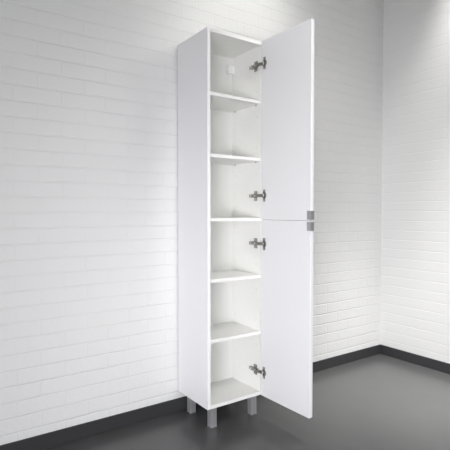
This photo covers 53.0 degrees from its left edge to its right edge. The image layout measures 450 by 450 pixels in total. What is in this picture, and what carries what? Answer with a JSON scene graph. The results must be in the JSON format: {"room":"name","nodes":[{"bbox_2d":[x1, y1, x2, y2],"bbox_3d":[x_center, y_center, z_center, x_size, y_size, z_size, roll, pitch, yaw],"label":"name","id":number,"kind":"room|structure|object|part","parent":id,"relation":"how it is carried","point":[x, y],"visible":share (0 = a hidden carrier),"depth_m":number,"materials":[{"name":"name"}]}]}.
{"room":"empty room","nodes":[
{"label":"empty room","id":0,"kind":"room"},
{"bbox_2d":[0,0,382,444],"bbox_3d":[-1.224,-0.426,1.896,6.151,2.950,0.150,-1,2,-35],"label":"wall","id":1,"kind":"structure","parent":0,"point":[89,88],"depth_m":2.29,"materials":[{"name":"white brick"}]},
{"bbox_2d":[0,344,380,449],"bbox_3d":[-1.241,1.016,1.826,6.001,0.072,0.008,-1,2,-35],"label":"baseboard","id":2,"kind":"structure","parent":1,"relation":"attached to","point":[73,433],"depth_m":2.31,"materials":[{"name":"grey plastic"}]},
{"bbox_2d":[44,354,449,449],"bbox_3d":[0.064,1.147,0.087,6.151,0.100,4.658,-1,2,-35],"label":"floor","id":3,"kind":"structure","parent":0,"point":[379,401],"depth_m":2.40,"materials":[{"name":"grey concrete"}]},
{"bbox_2d":[178,19,313,427],"bbox_3d":[0.084,0.033,2.314,0.371,2.011,0.661,-1,2,-35],"label":"tall cabinet","id":4,"kind":"object","parent":3,"relation":"on","point":[246,105],"visible":1,"depth_m":2.37,"materials":[{"name":"white laminate"}]},
{"bbox_3d":[-0.186,0.974,2.499,0.051,0.108,0.051,-1,2,-35],"label":"leg","id":5,"kind":"part","parent":4,"relation":"part of","materials":[{"name":"metal"}]},
{"bbox_3d":[-0.165,-0.025,2.360,0.018,1.898,0.299,-1,2,-35],"label":"panel","id":6,"kind":"part","parent":4,"relation":"part of","materials":[{"name":"white laminate"}]},
{"bbox_3d":[-0.067,0.979,2.328,0.051,0.108,0.051,-1,2,-35],"label":"leg","id":7,"kind":"part","parent":4,"relation":"part of","materials":[{"name":"metal"}]},
{"bbox_3d":[-0.091,-0.030,2.551,0.320,1.862,0.004,-1,2,-35],"label":"panel","id":8,"kind":"part","parent":4,"relation":"part of","materials":[{"name":"white"}]},
{"bbox_2d":[210,217,259,220],"bbox_3d":[-0.015,-0.031,2.442,0.320,0.016,0.260,-1,2,-35],"label":"shelf","id":9,"kind":"object","parent":4,"relation":"attached to","point":[211,218],"depth_m":2.36,"materials":[{"name":"white laminate"}]},
{"bbox_2d":[210,154,259,164],"bbox_3d":[-0.015,-0.351,2.434,0.320,0.016,0.260,-1,2,-35],"label":"shelf","id":10,"kind":"object","parent":4,"relation":"attached to","point":[215,159],"depth_m":2.39,"materials":[{"name":"white laminate"}]},
{"bbox_3d":[-0.026,-0.967,2.433,0.320,0.018,0.298,-1,2,-35],"label":"panel","id":11,"kind":"part","parent":4,"relation":"part of","materials":[{"name":"white laminate"}]},
{"bbox_2d":[211,322,259,343],"bbox_3d":[-0.015,0.581,2.458,0.320,0.016,0.260,-1,2,-35],"label":"shelf","id":12,"kind":"object","parent":4,"relation":"attached to","point":[220,331],"depth_m":2.45,"materials":[{"name":"white laminate"}]},
{"bbox_2d":[211,270,259,282],"bbox_3d":[-0.015,0.276,2.450,0.320,0.016,0.260,-1,2,-35],"label":"shelf","id":13,"kind":"object","parent":4,"relation":"attached to","point":[216,275],"depth_m":2.44,"materials":[{"name":"white laminate"}]},
{"bbox_2d":[210,91,260,112],"bbox_3d":[-0.015,-0.656,2.426,0.320,0.016,0.260,-1,2,-35],"label":"shelf","id":14,"kind":"object","parent":4,"relation":"attached to","point":[219,103],"depth_m":2.42,"materials":[{"name":"white laminate"}]},
{"bbox_3d":[-0.026,0.912,2.482,0.320,0.018,0.298,-1,2,-35],"label":"panel","id":15,"kind":"part","parent":4,"relation":"part of","materials":[{"name":"white laminate"}]},
{"bbox_3d":[0.113,-0.030,2.554,0.018,1.898,0.299,-1,2,-35],"label":"panel","id":16,"kind":"part","parent":4,"relation":"part of","materials":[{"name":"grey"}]},
{"bbox_3d":[0.148,0.975,2.478,0.051,0.108,0.051,-1,2,-35],"label":"leg","id":17,"kind":"part","parent":4,"relation":"part of","materials":[{"name":"metal"}]},
{"bbox_3d":[0.167,0.792,2.465,0.016,0.016,0.111,-1,2,-37],"label":"arm","id":18,"kind":"part","parent":4,"relation":"part of","materials":[{"name":"silver metal"}]},
{"bbox_3d":[0.167,0.100,2.447,0.016,0.016,0.111,-1,2,-37],"label":"arm","id":19,"kind":"part","parent":4,"relation":"part of","materials":[{"name":"silver metal"}]},
{"bbox_3d":[0.167,-0.158,2.441,0.016,0.016,0.111,-1,2,-37],"label":"arm","id":20,"kind":"part","parent":4,"relation":"part of","materials":[{"name":"silver metal"}]},
{"bbox_3d":[0.167,-0.855,2.422,0.016,0.016,0.111,-1,2,-37],"label":"arm","id":21,"kind":"part","parent":4,"relation":"part of","materials":[{"name":"silver metal"}]},
{"bbox_2d":[263,56,266,69],"bbox_3d":[0.209,-0.853,2.380,0.003,0.064,0.034,-1,2,-36],"label":"hinge","id":22,"kind":"object","parent":4,"relation":"on","point":[264,57],"depth_m":2.38,"materials":[{"name":"silver metal"}]},
{"bbox_3d":[0.307,0.451,2.299,0.021,0.948,0.355,-1,2,-36],"label":"door","id":23,"kind":"part","parent":4,"relation":"part of","materials":[{"name":"white laminate"}]},
{"bbox_3d":[0.307,-0.499,2.274,0.021,0.946,0.355,-1,2,-36],"label":"door","id":24,"kind":"part","parent":4,"relation":"part of","materials":[{"name":"white laminate"}]},
{"bbox_3d":[0.407,0.007,2.151,0.026,0.042,0.024,-1,2,-35],"label":"handle","id":25,"kind":"part","parent":4,"relation":"part of","materials":[{"name":"metal"}]},
{"bbox_3d":[0.407,-0.047,2.150,0.026,0.042,0.024,-1,2,-35],"label":"handle","id":26,"kind":"part","parent":4,"relation":"part of","materials":[{"name":"metal"}]},
{"bbox_2d":[380,0,449,363],"bbox_3d":[2.569,-0.420,1.701,0.150,2.950,4.508,-1,2,-35],"label":"wall","id":27,"kind":"structure","parent":0,"point":[415,215],"depth_m":3.27,"materials":[{"name":"white brick"}]},
{"bbox_2d":[381,345,449,373],"bbox_3d":[2.506,1.019,1.690,0.008,0.072,4.500,-1,2,-35],"label":"baseboard","id":28,"kind":"structure","parent":27,"relation":"attached to","point":[420,360],"depth_m":3.28,"materials":[{"name":"grey plastic"}]}
]}

